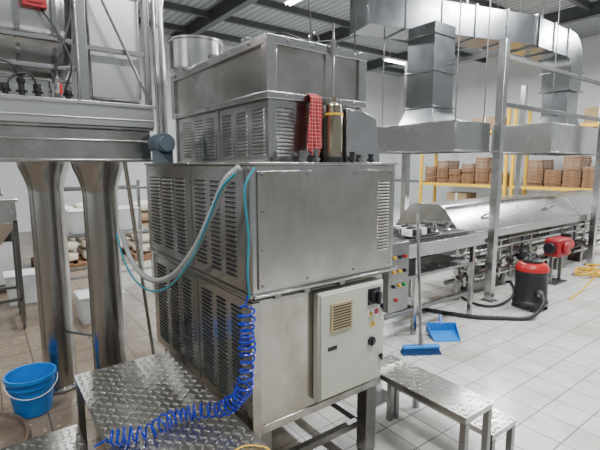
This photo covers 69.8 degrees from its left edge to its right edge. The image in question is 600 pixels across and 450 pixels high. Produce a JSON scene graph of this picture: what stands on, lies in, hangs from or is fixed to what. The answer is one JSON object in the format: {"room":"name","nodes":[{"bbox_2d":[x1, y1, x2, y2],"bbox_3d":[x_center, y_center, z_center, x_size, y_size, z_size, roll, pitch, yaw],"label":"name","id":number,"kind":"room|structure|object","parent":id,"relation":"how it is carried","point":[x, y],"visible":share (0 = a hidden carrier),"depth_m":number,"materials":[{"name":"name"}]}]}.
{"room":"processing plant","nodes":[
{"label":"processing plant","id":0,"kind":"room"},
{"bbox_2d":[0,29,398,231],"bbox_3d":[-4.158,-2.867,12.958,21.100,5.500,0.200,-6,10,-36],"label":"wall","id":1,"kind":"structure","parent":0,"point":[12,183],"depth_m":12.62,"materials":[{"name":"paint"}]},
{"bbox_2d":[171,0,257,35],"bbox_3d":[1.033,-4.571,6.425,0.180,0.320,16.000,-6,10,-36],"label":"ceiling beam","id":2,"kind":"structure","parent":1,"relation":"attached to","point":[223,10],"depth_m":10.46,"materials":[{"name":"metal"}]},
{"bbox_2d":[305,0,459,44],"bbox_3d":[3.843,-4.860,8.492,0.180,0.320,16.000,-6,10,-36],"label":"ceiling beam","id":3,"kind":"structure","parent":1,"relation":"attached to","point":[341,33],"depth_m":12.13,"materials":[{"name":"metal"}]},
{"bbox_2d":[367,0,599,71],"bbox_3d":[6.653,-5.148,10.559,0.180,0.320,16.000,-6,10,-36],"label":"trim","id":4,"kind":"structure","parent":1,"relation":"attached to","point":[576,13],"depth_m":10.68,"materials":[{"name":"metal"}]},
{"bbox_2d":[0,203,599,449],"bbox_3d":[0.642,0.798,6.944,21.100,0.100,16.100,-6,10,-36],"label":"floor","id":5,"kind":"structure","parent":0,"point":[542,371],"depth_m":3.79,"materials":[{"name":"tile"}]},
{"bbox_2d":[0,189,13,284],"bbox_3d":[-4.349,0.174,5.809,0.850,1.450,0.815,-6,10,-36],"label":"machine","id":6,"kind":"object","parent":5,"relation":"on","point":[6,251],"visible":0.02,"depth_m":5.69,"materials":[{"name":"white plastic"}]},
{"bbox_2d":[0,196,26,327],"bbox_3d":[-3.319,0.404,4.484,0.700,1.360,0.640,-6,10,-36],"label":"cart","id":7,"kind":"object","parent":5,"relation":"on","point":[8,212],"visible":1,"depth_m":4.41,"materials":[{"name":"metal"}]},
{"bbox_2d":[0,411,30,448],"bbox_3d":[-2.065,1.342,2.487,0.860,0.055,0.860,-6,10,-36],"label":"round tray","id":8,"kind":"object","parent":5,"relation":"on","point":[14,428],"visible":0.82,"depth_m":2.73,"materials":[{"name":"brown plastic"}]},
{"bbox_2d":[2,268,37,306],"bbox_3d":[-3.440,0.771,5.420,0.470,0.375,0.370,-6,10,-36],"label":"crate","id":9,"kind":"object","parent":5,"relation":"on","point":[29,280],"visible":0.5,"depth_m":5.28,"materials":[{"name":"white plastic"}]},
{"bbox_2d":[3,362,57,418],"bbox_3d":[-1.863,1.158,2.990,0.320,0.280,0.316,-6,10,-36],"label":"bucket","id":10,"kind":"object","parent":5,"relation":"on","point":[29,387],"visible":0.98,"depth_m":2.92,"materials":[{"name":"blue plastic"}]},
{"bbox_2d":[0,323,145,441],"bbox_3d":[-1.899,1.212,3.591,1.230,0.007,2.320,-6,10,-36],"label":"debris","id":11,"kind":"object","parent":5,"relation":"on","point":[45,430],"visible":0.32,"depth_m":3.91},
{"bbox_2d":[31,253,124,271],"bbox_3d":[-3.826,0.623,7.405,1.300,0.120,1.000,-6,10,-36],"label":"pallet","id":12,"kind":"object","parent":5,"relation":"on","point":[80,262],"visible":0.19,"depth_m":7.06,"materials":[{"name":"brown wood"}]},
{"bbox_2d":[68,250,77,261],"bbox_3d":[-3.940,0.524,7.004,0.570,0.184,0.400,-6,10,-36],"label":"sack","id":13,"kind":"object","parent":12,"relation":"on","point":[73,255],"visible":0.26,"depth_m":6.99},
{"bbox_2d":[68,239,77,250],"bbox_3d":[-3.940,0.338,6.978,0.570,0.184,0.400,-6,10,-36],"label":"sack","id":14,"kind":"object","parent":13,"relation":"on","point":[72,244],"visible":0.28,"depth_m":6.96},
{"bbox_2d":[76,245,85,253],"bbox_3d":[-3.712,0.418,7.764,0.570,0.184,0.402,-6,10,-36],"label":"sack","id":15,"kind":"object","parent":12,"relation":"on","point":[79,248],"visible":0.27,"depth_m":7.52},
{"bbox_2d":[75,237,84,242],"bbox_3d":[-3.712,0.232,7.738,0.572,0.184,0.408,-6,10,-36],"label":"sack","id":16,"kind":"object","parent":15,"relation":"on","point":[80,238],"visible":0.16,"depth_m":7.47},
{"bbox_3d":[-3.712,0.046,7.712,0.570,0.184,0.400,-6,10,-36],"label":"sack","id":17,"kind":"object","parent":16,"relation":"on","visible":0},
{"bbox_3d":[-3.712,-0.141,7.686,0.572,0.184,0.406,-6,10,-36],"label":"sack","id":18,"kind":"object","parent":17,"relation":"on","visible":0},
{"bbox_2d":[73,202,82,207],"bbox_3d":[-3.712,-0.327,7.660,0.570,0.184,0.401,-6,10,-36],"label":"sack","id":19,"kind":"object","parent":18,"relation":"on","point":[80,204],"visible":0.2,"depth_m":7.41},
{"bbox_2d":[0,0,160,394],"bbox_3d":[-1.972,-0.493,2.819,1.824,3.603,1.016,-6,10,-36],"label":"support frame","id":20,"kind":"object","parent":5,"relation":"on","point":[96,121],"visible":0.91,"depth_m":2.87,"materials":[{"name":"metal"}]},
{"bbox_2d":[73,289,125,324],"bbox_3d":[-2.243,0.890,4.825,0.470,0.305,0.370,-6,10,-36],"label":"crate","id":21,"kind":"object","parent":5,"relation":"on","point":[81,296],"visible":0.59,"depth_m":4.61,"materials":[{"name":"white plastic"}]},
{"bbox_2d":[64,180,154,308],"bbox_3d":[-2.484,0.189,5.521,1.040,1.500,0.540,-6,10,-36],"label":"rack","id":22,"kind":"object","parent":5,"relation":"on","point":[140,228],"visible":0.34,"depth_m":5.59,"materials":[{"name":"metal"}]},
{"bbox_2d":[65,208,84,233],"bbox_3d":[-2.679,-0.058,5.328,0.380,0.278,0.420,-6,10,-36],"label":"storage bin","id":23,"kind":"object","parent":22,"relation":"on","point":[74,217],"visible":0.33,"depth_m":5.13,"materials":[{"name":"white plastic"}]},
{"bbox_2d":[67,225,148,235],"bbox_3d":[-2.484,0.068,5.504,0.960,0.015,0.460,-6,10,-36],"label":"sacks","id":24,"kind":"object","parent":22,"relation":"attached to","point":[139,227],"depth_m":5.44,"materials":[{"name":"metal"}]},
{"bbox_2d":[118,205,138,229],"bbox_3d":[-2.334,-0.093,5.582,0.380,0.278,0.420,-6,10,-36],"label":"storage bin","id":25,"kind":"object","parent":22,"relation":"on","point":[125,222],"visible":0.38,"depth_m":5.45,"materials":[{"name":"white plastic"}]},
{"bbox_2d":[0,351,270,449],"bbox_3d":[-0.939,1.183,1.996,1.155,0.504,1.270,-6,10,-36],"label":"step platform","id":26,"kind":"object","parent":5,"relation":"on","point":[134,393],"visible":0.94,"depth_m":2.20,"materials":[{"name":"metal"}]},
{"bbox_2d":[94,295,256,447],"bbox_3d":[-0.543,0.621,1.914,0.691,0.642,0.212,-1,8,-9],"label":"air hose","id":27,"kind":"object","parent":26,"relation":"on","point":[244,362],"visible":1,"depth_m":1.91,"materials":[{"name":"plastic"}]},
{"bbox_2d":[235,444,269,449],"bbox_3d":[-0.244,0.954,1.791,0.240,0.008,0.092,-4,9,-27],"label":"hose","id":28,"kind":"object","parent":26,"relation":"on","point":[253,445],"visible":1,"depth_m":1.84,"materials":[{"name":"rubber"}]},
{"bbox_2d":[121,247,150,260],"bbox_3d":[-2.681,0.488,8.370,1.300,0.120,1.000,-6,10,-36],"label":"pallet","id":29,"kind":"object","parent":5,"relation":"on","point":[146,255],"visible":0.09,"depth_m":7.74,"materials":[{"name":"brown wood"}]},
{"bbox_2d":[127,238,134,247],"bbox_3d":[-3.081,0.336,8.351,0.570,0.184,0.400,-6,10,-36],"label":"sack","id":30,"kind":"object","parent":29,"relation":"on","point":[130,241],"visible":0.19,"depth_m":8.10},
{"bbox_2d":[132,242,150,251],"bbox_3d":[-2.795,0.389,7.969,0.570,0.184,0.403,-6,10,-36],"label":"sack","id":31,"kind":"object","parent":29,"relation":"on","point":[146,245],"visible":0.25,"depth_m":7.77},
{"bbox_2d":[131,232,148,241],"bbox_3d":[-2.795,0.203,7.944,0.570,0.184,0.400,-6,10,-36],"label":"sack","id":32,"kind":"object","parent":31,"relation":"on","point":[145,235],"visible":0.3,"depth_m":7.74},
{"bbox_2d":[142,221,148,231],"bbox_3d":[-2.795,0.017,7.918,0.570,0.184,0.404,-6,10,-36],"label":"sack","id":33,"kind":"object","parent":32,"relation":"on","point":[144,223],"visible":0.07,"depth_m":7.72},
{"bbox_2d":[141,211,147,221],"bbox_3d":[-2.795,-0.169,7.891,0.570,0.184,0.401,-6,10,-36],"label":"sack","id":34,"kind":"object","parent":33,"relation":"on","point":[144,214],"visible":0.11,"depth_m":7.68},
{"bbox_2d":[133,200,147,210],"bbox_3d":[-2.795,-0.355,7.866,0.571,0.184,0.404,-6,10,-36],"label":"sack","id":35,"kind":"object","parent":34,"relation":"on","point":[144,204],"visible":0.19,"depth_m":7.66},
{"bbox_2d":[148,0,167,132],"bbox_3d":[-1.290,-1.578,3.712,0.119,5.500,0.335,3,9,23],"label":"riser pipe","id":36,"kind":"object","parent":5,"relation":"on","point":[158,4],"visible":0.44,"depth_m":3.80,"materials":[{"name":"metal"}]},
{"bbox_2d":[168,34,223,74],"bbox_3d":[-0.859,-0.168,3.735,0.450,2.700,0.450,-6,10,-36],"label":"tank","id":37,"kind":"object","parent":5,"relation":"on","point":[189,50],"visible":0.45,"depth_m":3.37,"materials":[{"name":"metal"}]},
{"bbox_2d":[144,23,398,449],"bbox_3d":[-0.247,0.117,2.707,0.958,2.420,1.523,-6,10,-36],"label":"machine","id":38,"kind":"object","parent":5,"relation":"on","point":[321,226],"visible":0.98,"depth_m":2.21,"materials":[{"name":"metal"}]},
{"bbox_2d":[119,165,242,282],"bbox_3d":[-0.732,0.031,2.361,0.087,0.716,1.376,-7,11,-42],"label":"corrugated hose","id":39,"kind":"object","parent":38,"relation":"attached to","point":[237,169],"visible":0.87,"depth_m":2.19,"materials":[{"name":"plastic"}]},
{"bbox_2d":[116,173,235,291],"bbox_3d":[-0.748,0.071,2.328,0.067,0.723,1.361,-7,11,-42],"label":"air hose","id":40,"kind":"object","parent":39,"relation":"attached to","point":[233,174],"visible":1,"depth_m":2.05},
{"bbox_2d":[243,167,254,298],"bbox_3d":[-0.209,0.038,1.820,0.060,0.563,0.015,-6,10,-36],"label":"air hose","id":41,"kind":"object","parent":38,"relation":"hanging from","point":[253,169],"visible":1,"depth_m":1.81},
{"bbox_2d":[307,93,321,154],"bbox_3d":[0.067,-0.506,2.195,0.105,0.325,0.053,-6,10,-36],"label":"cloth","id":42,"kind":"object","parent":38,"relation":"hanging from","point":[314,137],"visible":0.95,"depth_m":2.19,"materials":[{"name":"fabric"}]},
{"bbox_2d":[330,299,352,332],"bbox_3d":[0.214,0.466,2.200,0.145,0.150,0.010,-6,10,-36],"label":"vent grille","id":43,"kind":"object","parent":38,"relation":"attached to","point":[341,310],"depth_m":2.19,"materials":[{"name":"beige plastic"}]},
{"bbox_2d":[368,287,381,305],"bbox_3d":[0.416,0.387,2.315,0.094,0.090,0.050,-6,10,-36],"label":"switch","id":44,"kind":"object","parent":38,"relation":"attached to","point":[374,293],"depth_m":2.30,"materials":[{"name":"black plastic"}]},
{"bbox_2d":[376,239,409,407],"bbox_3d":[0.596,0.572,3.063,0.240,1.420,0.266,-6,10,-36],"label":"control panel","id":45,"kind":"object","parent":5,"relation":"on","point":[395,282],"visible":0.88,"depth_m":2.95,"materials":[{"name":"metal"}]},
{"bbox_2d":[400,214,441,355],"bbox_3d":[1.071,0.545,3.871,0.348,1.257,0.370,-6,10,-36],"label":"broom","id":46,"kind":"object","parent":5,"relation":"on","point":[414,349],"visible":1,"depth_m":3.91,"materials":[{"name":"blue plastic"}]},
{"bbox_2d":[384,222,484,334],"bbox_3d":[0.962,0.571,4.699,2.000,0.970,1.040,-6,10,-36],"label":"work table","id":47,"kind":"object","parent":5,"relation":"on","point":[432,248],"visible":0.32,"depth_m":4.55,"materials":[{"name":"metal"}]},
{"bbox_2d":[393,231,438,238],"bbox_3d":[1.108,0.074,4.702,0.480,0.022,0.620,-6,10,-36],"label":"tray","id":48,"kind":"object","parent":47,"relation":"on","point":[433,232],"visible":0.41,"depth_m":4.46,"materials":[{"name":"metal"}]},
{"bbox_2d":[405,229,411,236],"bbox_3d":[1.117,0.083,4.421,0.072,0.065,0.071,-6,10,-36],"label":"jar","id":49,"kind":"object","parent":48,"relation":"on","point":[408,232],"visible":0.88,"depth_m":4.39,"materials":[{"name":"white plastic"}]},
{"bbox_2d":[431,221,438,231],"bbox_3d":[1.486,0.019,4.739,0.100,0.120,0.098,-6,10,-36],"label":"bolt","id":50,"kind":"object","parent":47,"relation":"on","point":[434,228],"visible":0.83,"depth_m":4.72,"materials":[{"name":"metal"}]},
{"bbox_2d":[443,221,451,229],"bbox_3d":[1.683,0.006,4.910,0.100,0.100,0.098,-6,10,-36],"label":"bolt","id":51,"kind":"object","parent":47,"relation":"on","point":[447,223],"visible":1,"depth_m":4.89,"materials":[{"name":"metal"}]},
{"bbox_2d":[426,314,460,341],"bbox_3d":[1.430,1.024,4.306,0.301,0.181,0.292,0,8,-2],"label":"dustpan","id":52,"kind":"object","parent":5,"relation":"on","point":[440,331],"visible":1,"depth_m":4.32,"materials":[{"name":"blue plastic"}]},
{"bbox_2d":[380,354,516,449],"bbox_3d":[0.828,1.123,2.613,0.530,0.454,0.720,-6,10,-36],"label":"step stool","id":53,"kind":"object","parent":5,"relation":"on","point":[475,412],"visible":0.94,"depth_m":2.43,"materials":[{"name":"metal"}]},
{"bbox_2d":[447,192,476,200],"bbox_3d":[5.357,-0.682,14.297,0.601,0.801,0.700,-6,10,-36],"label":"cardboard box","id":54,"kind":"object","parent":5,"relation":"on","point":[450,195],"visible":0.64,"depth_m":14.07,"materials":[{"name":"brown cardboard"}]},
{"bbox_2d":[419,108,514,202],"bbox_3d":[5.447,-1.952,13.999,0.880,3.400,3.080,-6,10,-36],"label":"rack","id":55,"kind":"object","parent":5,"relation":"on","point":[509,110],"visible":0.27,"depth_m":13.85,"materials":[{"name":"metal"}]},
{"bbox_2d":[436,180,450,182],"bbox_3d":[5.015,-1.489,14.613,0.620,0.088,0.440,-6,10,-36],"label":"wooden crate","id":56,"kind":"object","parent":55,"relation":"on","point":[437,181],"visible":0.67,"depth_m":14.44,"materials":[{"name":"brown wood"}]},
{"bbox_2d":[437,177,454,179],"bbox_3d":[5.022,-1.580,14.603,0.620,0.088,0.440,-6,10,-36],"label":"wooden crate","id":57,"kind":"object","parent":56,"relation":"on","point":[438,178],"visible":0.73,"depth_m":14.54,"materials":[{"name":"brown wood"}]},
{"bbox_3d":[5.005,-1.671,14.585,0.620,0.088,0.440,-6,10,-36],"label":"wooden crate","id":58,"kind":"object","parent":57,"relation":"on","visible":0},
{"bbox_3d":[4.999,-1.761,14.568,0.620,0.088,0.440,-6,10,-36],"label":"wooden crate","id":59,"kind":"object","parent":58,"relation":"on","visible":0},
{"bbox_2d":[437,169,448,171],"bbox_3d":[5.020,-1.855,14.578,0.620,0.088,0.440,-6,10,-36],"label":"wooden crate","id":60,"kind":"object","parent":59,"relation":"on","point":[438,170],"visible":0.73,"depth_m":14.38,"materials":[{"name":"brown wood"}]},
{"bbox_2d":[437,166,458,168],"bbox_3d":[5.012,-1.946,14.557,0.620,0.088,0.440,-6,10,-36],"label":"wooden crate","id":61,"kind":"object","parent":60,"relation":"on","point":[444,167],"visible":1,"depth_m":14.50,"materials":[{"name":"brown wood"}]},
{"bbox_2d":[437,163,459,165],"bbox_3d":[5.016,-2.035,14.536,0.620,0.088,0.440,-6,10,-36],"label":"wooden crate","id":62,"kind":"object","parent":61,"relation":"on","point":[448,164],"visible":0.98,"depth_m":14.40,"materials":[{"name":"brown wood"}]},
{"bbox_2d":[437,161,459,162],"bbox_3d":[5.018,-2.128,14.531,0.620,0.088,0.440,-6,10,-36],"label":"wooden crate","id":63,"kind":"object","parent":62,"relation":"on","point":[437,161],"visible":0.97,"depth_m":14.36,"materials":[{"name":"brown wood"}]},
{"bbox_2d":[461,181,475,183],"bbox_3d":[5.568,-1.386,13.877,0.620,0.088,0.440,-6,10,-36],"label":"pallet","id":64,"kind":"object","parent":55,"relation":"on","point":[463,182],"visible":0.69,"depth_m":13.65,"materials":[{"name":"cardboard"}]},
{"bbox_2d":[461,178,474,180],"bbox_3d":[5.569,-1.475,13.848,0.620,0.088,0.440,-6,10,-36],"label":"wooden crate","id":65,"kind":"object","parent":64,"relation":"on","point":[462,179],"visible":0.74,"depth_m":13.66,"materials":[{"name":"brown wood"}]},
{"bbox_2d":[461,175,478,177],"bbox_3d":[5.565,-1.567,13.845,0.620,0.088,0.440,-6,10,-36],"label":"wooden crate","id":66,"kind":"object","parent":65,"relation":"on","point":[462,176],"visible":0.74,"depth_m":13.68,"materials":[{"name":"brown wood"}]},
{"bbox_2d":[462,172,483,174],"bbox_3d":[5.589,-1.659,13.836,0.620,0.088,0.440,-6,10,-36],"label":"wooden crate","id":67,"kind":"object","parent":66,"relation":"on","point":[463,173],"visible":0.77,"depth_m":13.75,"materials":[{"name":"brown wood"}]},
{"bbox_2d":[473,116,506,129],"bbox_3d":[5.864,-3.105,13.271,0.601,0.401,0.800,-6,10,-36],"label":"cardboard box","id":68,"kind":"object","parent":55,"relation":"on","point":[491,120],"visible":0.32,"depth_m":13.02,"materials":[{"name":"brown cardboard"}]},
{"bbox_2d":[407,293,545,320],"bbox_3d":[1.847,0.882,5.071,1.849,0.261,0.509,4,9,26],"label":"hose","id":69,"kind":"object","parent":5,"relation":"on","point":[543,300],"visible":0.74,"depth_m":4.77,"materials":[{"name":"black rubber"}]},
{"bbox_2d":[461,281,513,306],"bbox_3d":[2.546,0.875,5.885,0.756,0.032,1.586,3,8,21],"label":"hose","id":70,"kind":"object","parent":5,"relation":"on","point":[511,282],"visible":0.6,"depth_m":5.26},
{"bbox_2d":[397,190,599,300],"bbox_3d":[3.729,0.111,7.138,5.240,1.209,1.120,-6,10,-36],"label":"machine","id":71,"kind":"object","parent":5,"relation":"on","point":[525,220],"visible":0.57,"depth_m":6.12,"materials":[{"name":"metal"}]},
{"bbox_2d":[400,38,599,302],"bbox_3d":[3.264,-1.011,6.708,3.370,3.550,1.560,-6,10,-36],"label":"support frame","id":72,"kind":"object","parent":5,"relation":"on","point":[503,51],"visible":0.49,"depth_m":5.38,"materials":[{"name":"metal"}]},
{"bbox_2d":[511,253,549,311],"bbox_3d":[2.760,0.661,5.130,0.400,0.673,0.400,-6,10,-36],"label":"vacuum cleaner","id":73,"kind":"object","parent":5,"relation":"on","point":[531,276],"visible":0.96,"depth_m":5.00,"materials":[{"name":"black plastic"}]},
{"bbox_2d":[509,109,598,195],"bbox_3d":[7.295,-1.609,11.534,0.880,3.400,2.880,-6,10,-36],"label":"rack","id":74,"kind":"object","parent":5,"relation":"on","point":[524,187],"visible":0.33,"depth_m":12.23,"materials":[{"name":"metal"}]},
{"bbox_2d":[526,183,544,185],"bbox_3d":[6.819,-1.158,12.241,0.620,0.088,0.440,-6,10,-36],"label":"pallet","id":75,"kind":"object","parent":74,"relation":"on","point":[527,184],"visible":0.63,"depth_m":12.12,"materials":[{"name":"cardboard"}]},
{"bbox_2d":[526,180,543,182],"bbox_3d":[6.790,-1.248,12.217,0.620,0.088,0.440,-6,10,-36],"label":"wooden crate","id":76,"kind":"object","parent":75,"relation":"on","point":[527,181],"visible":0.7,"depth_m":12.03,"materials":[{"name":"brown wood"}]},
{"bbox_2d":[527,176,543,179],"bbox_3d":[6.806,-1.338,12.202,0.620,0.088,0.440,-6,10,-36],"label":"wooden crate","id":77,"kind":"object","parent":76,"relation":"on","point":[528,177],"visible":0.69,"depth_m":12.05,"materials":[{"name":"brown wood"}]},
{"bbox_2d":[527,173,543,175],"bbox_3d":[6.811,-1.430,12.192,0.620,0.088,0.440,-6,10,-36],"label":"wooden crate","id":78,"kind":"object","parent":77,"relation":"on","point":[531,174],"visible":0.7,"depth_m":12.06,"materials":[{"name":"brown wood"}]},
{"bbox_2d":[527,170,544,172],"bbox_3d":[6.809,-1.523,12.193,0.620,0.088,0.440,-6,10,-36],"label":"wooden crate","id":79,"kind":"object","parent":78,"relation":"on","point":[528,171],"visible":0.76,"depth_m":12.07,"materials":[{"name":"brown wood"}]},
{"bbox_2d":[527,166,553,169],"bbox_3d":[6.810,-1.614,12.179,0.620,0.088,0.440,-6,10,-36],"label":"wooden crate","id":80,"kind":"object","parent":79,"relation":"on","point":[528,167],"visible":1,"depth_m":12.01,"materials":[{"name":"brown wood"}]},
{"bbox_2d":[527,163,553,165],"bbox_3d":[6.798,-1.703,12.152,0.620,0.088,0.440,-6,10,-36],"label":"wooden crate","id":81,"kind":"object","parent":80,"relation":"on","point":[527,163],"visible":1,"depth_m":11.98,"materials":[{"name":"brown wood"}]},
{"bbox_2d":[527,160,553,162],"bbox_3d":[6.794,-1.795,12.148,0.620,0.088,0.440,-6,10,-36],"label":"wooden crate","id":82,"kind":"object","parent":81,"relation":"on","point":[528,161],"visible":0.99,"depth_m":12.00,"materials":[{"name":"brown wood"}]},
{"bbox_2d":[544,183,561,186],"bbox_3d":[7.103,-1.105,11.863,0.620,0.088,0.440,-6,10,-36],"label":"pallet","id":83,"kind":"object","parent":74,"relation":"on","point":[545,184],"visible":0.61,"depth_m":11.70,"materials":[{"name":"cardboard"}]},
{"bbox_2d":[543,180,566,183],"bbox_3d":[7.082,-1.196,11.847,0.620,0.088,0.440,-6,10,-36],"label":"wooden crate","id":84,"kind":"object","parent":83,"relation":"on","point":[545,181],"visible":0.75,"depth_m":11.65,"materials":[{"name":"brown wood"}]},
{"bbox_2d":[544,177,565,179],"bbox_3d":[7.095,-1.287,11.836,0.620,0.088,0.440,-6,10,-36],"label":"wooden crate","id":85,"kind":"object","parent":84,"relation":"on","point":[545,178],"visible":0.66,"depth_m":11.69,"materials":[{"name":"brown wood"}]},
{"bbox_2d":[544,173,570,176],"bbox_3d":[7.084,-1.378,11.819,0.620,0.088,0.440,-6,10,-36],"label":"wooden crate","id":86,"kind":"object","parent":85,"relation":"on","point":[545,174],"visible":0.8,"depth_m":11.70,"materials":[{"name":"brown wood"}]},
{"bbox_2d":[545,170,571,172],"bbox_3d":[7.096,-1.470,11.813,0.620,0.088,0.440,-6,10,-36],"label":"wooden crate","id":87,"kind":"object","parent":86,"relation":"on","point":[546,171],"visible":0.77,"depth_m":11.72,"materials":[{"name":"brown wood"}]},
{"bbox_2d":[561,184,582,187],"bbox_3d":[7.358,-1.054,11.492,0.620,0.088,0.440,-6,10,-36],"label":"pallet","id":88,"kind":"object","parent":74,"relation":"on","point":[563,185],"visible":0.73,"depth_m":11.31,"materials":[{"name":"cardboard"}]},
{"bbox_2d":[562,180,585,183],"bbox_3d":[7.372,-1.143,11.469,0.620,0.088,0.440,-6,10,-36],"label":"wooden crate","id":89,"kind":"object","parent":88,"relation":"on","point":[563,181],"visible":0.74,"depth_m":11.33,"materials":[{"name":"brown wood"}]},
{"bbox_2d":[562,177,585,180],"bbox_3d":[7.360,-1.234,11.458,0.620,0.088,0.440,-6,10,-36],"label":"wooden crate","id":90,"kind":"object","parent":89,"relation":"on","point":[567,178],"visible":0.69,"depth_m":11.27,"materials":[{"name":"brown wood"}]},
{"bbox_2d":[563,174,582,176],"bbox_3d":[7.373,-1.327,11.452,0.620,0.088,0.440,-6,10,-36],"label":"wooden crate","id":91,"kind":"object","parent":90,"relation":"on","point":[564,175],"visible":0.71,"depth_m":11.28,"materials":[{"name":"brown wood"}]},
{"bbox_2d":[563,170,582,173],"bbox_3d":[7.369,-1.418,11.441,0.620,0.088,0.440,-6,10,-36],"label":"wooden crate","id":92,"kind":"object","parent":91,"relation":"on","point":[579,171],"visible":0.75,"depth_m":11.21,"materials":[{"name":"brown wood"}]},
{"bbox_2d":[562,167,587,169],"bbox_3d":[7.349,-1.508,11.422,0.620,0.088,0.440,-6,10,-36],"label":"wooden crate","id":93,"kind":"object","parent":92,"relation":"on","point":[564,168],"visible":0.79,"depth_m":11.26,"materials":[{"name":"brown wood"}]},
{"bbox_2d":[563,163,590,165],"bbox_3d":[7.345,-1.599,11.405,0.620,0.088,0.440,-6,10,-36],"label":"wooden crate","id":94,"kind":"object","parent":93,"relation":"on","point":[563,163],"visible":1,"depth_m":11.23,"materials":[{"name":"brown wood"}]},
{"bbox_2d":[564,159,591,162],"bbox_3d":[7.358,-1.688,11.382,0.620,0.088,0.440,-6,10,-36],"label":"wooden crate","id":95,"kind":"object","parent":94,"relation":"on","point":[581,160],"visible":1,"depth_m":11.19,"materials":[{"name":"brown wood"}]},
{"bbox_2d":[563,156,591,159],"bbox_3d":[7.350,-1.781,11.382,0.620,0.088,0.440,-6,10,-36],"label":"wooden crate","id":96,"kind":"object","parent":95,"relation":"on","point":[572,157],"visible":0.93,"depth_m":11.25,"materials":[{"name":"brown wood"}]},
{"bbox_2d":[584,106,599,122],"bbox_3d":[7.682,-2.767,10.845,0.601,0.401,0.700,-6,10,-36],"label":"cardboard box","id":97,"kind":"object","parent":74,"relation":"on","point":[589,111],"visible":0.74,"depth_m":10.79,"materials":[{"name":"brown cardboard"}]},
{"bbox_2d":[543,232,574,285],"bbox_3d":[3.805,0.489,6.267,0.670,0.700,0.280,-6,10,-36],"label":"motor","id":98,"kind":"object","parent":5,"relation":"on","point":[557,246],"visible":0.99,"depth_m":6.14,"materials":[{"name":"red paint"}]},
{"bbox_2d":[568,264,599,299],"bbox_3d":[4.415,0.737,6.536,2.906,0.144,0.490,-6,10,-38],"label":"power cable","id":99,"kind":"object","parent":5,"relation":"on","point":[591,268],"visible":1,"depth_m":6.55,"materials":[{"name":"yellow paint"}]},
{"bbox_2d":[137,0,599,76],"bbox_3d":[0.642,-4.748,6.170,21.100,0.100,16.100,-6,10,-36],"label":"ceiling","id":100,"kind":"structure","parent":0,"point":[340,9],"depth_m":11.42,"materials":[{"name":"metal"}]},
{"bbox_2d":[283,0,300,5],"bbox_3d":[0.198,-4.496,7.571,0.180,0.786,1.500,-6,10,-36],"label":"lamp","id":101,"kind":"object","parent":100,"relation":"hanging from","point":[290,2],"visible":1,"depth_m":8.10,"materials":[{"name":"white plastic"}]},
{"bbox_2d":[308,0,311,41],"bbox_3d":[-0.114,-2.127,4.168,0.580,4.542,0.045,-2,8,-13],"label":"hanging cable","id":102,"kind":"object","parent":100,"relation":"hanging from","point":[308,0],"visible":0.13,"depth_m":4.21,"materials":[{"name":"metal"}]},
{"bbox_2d":[353,0,355,50],"bbox_3d":[0.208,-2.029,3.354,0.580,4.512,0.045,-2,8,-13],"label":"hanging cable","id":103,"kind":"object","parent":100,"relation":"hanging from","point":[353,0],"visible":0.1,"depth_m":3.46,"materials":[{"name":"grey metal"}]},
{"bbox_2d":[382,39,406,64],"bbox_3d":[3.064,-5.237,12.886,1.500,0.786,0.180,-6,10,-36],"label":"lamp","id":104,"kind":"object","parent":100,"relation":"hanging from","point":[389,59],"visible":0.51,"depth_m":12.65,"materials":[{"name":"white plastic"}]},
{"bbox_2d":[377,0,490,153],"bbox_3d":[1.655,-2.726,5.245,0.716,3.650,1.228,-6,10,-36],"label":"extractor hood","id":105,"kind":"object","parent":100,"relation":"hanging from","point":[429,124],"visible":0.87,"depth_m":5.18,"materials":[{"name":"metal"}]},
{"bbox_2d":[349,0,584,94],"bbox_3d":[2.739,-3.380,6.136,4.396,2.600,0.793,-4,9,-26],"label":"ventilation duct","id":106,"kind":"object","parent":100,"relation":"hanging from","point":[534,37],"visible":0.87,"depth_m":5.86,"materials":[{"name":"metal"}]},
{"bbox_2d":[490,0,598,155],"bbox_3d":[4.473,-3.027,7.298,2.516,3.620,0.958,-6,10,-36],"label":"extractor hood","id":107,"kind":"object","parent":100,"relation":"hanging from","point":[553,135],"visible":0.94,"depth_m":6.88,"materials":[{"name":"metal"}]},
{"bbox_2d":[395,35,599,203],"bbox_3d":[9.141,-2.838,12.747,0.200,5.500,16.000,-6,10,-36],"label":"wall","id":108,"kind":"structure","parent":0,"point":[471,75],"depth_m":15.56,"materials":[{"name":"paint"}]},
{"bbox_2d":[139,1,397,58],"bbox_3d":[-2.648,-5.224,10.492,21.000,0.149,0.100,-6,10,-36],"label":"ceiling beam","id":109,"kind":"structure","parent":108,"relation":"attached to","point":[167,5],"depth_m":11.62,"materials":[{"name":"metal"}]},
{"bbox_2d":[138,17,404,73],"bbox_3d":[-3.542,-5.390,11.684,21.000,0.149,0.100,-6,10,-36],"label":"ceiling beam","id":110,"kind":"structure","parent":108,"relation":"attached to","point":[168,26],"depth_m":12.43,"materials":[{"name":"metal"}]},
{"bbox_2d":[252,0,486,62],"bbox_3d":[-1.753,-5.058,9.299,21.000,0.149,0.100,-6,10,-36],"label":"ceiling beam","id":111,"kind":"structure","parent":108,"relation":"attached to","point":[269,4],"depth_m":10.74,"materials":[{"name":"metal"}]},
{"bbox_2d":[462,0,510,10],"bbox_3d":[0.035,-4.725,6.913,21.000,0.149,0.100,-6,10,-36],"label":"trim","id":112,"kind":"structure","parent":108,"relation":"attached to","point":[484,3],"depth_m":9.99,"materials":[{"name":"metal"}]},
{"bbox_2d":[567,0,599,16],"bbox_3d":[0.870,-4.569,5.800,21.000,0.149,0.100,-6,10,-36],"label":"trim","id":113,"kind":"structure","parent":108,"relation":"attached to","point":[586,5],"depth_m":9.96,"materials":[{"name":"metal"}]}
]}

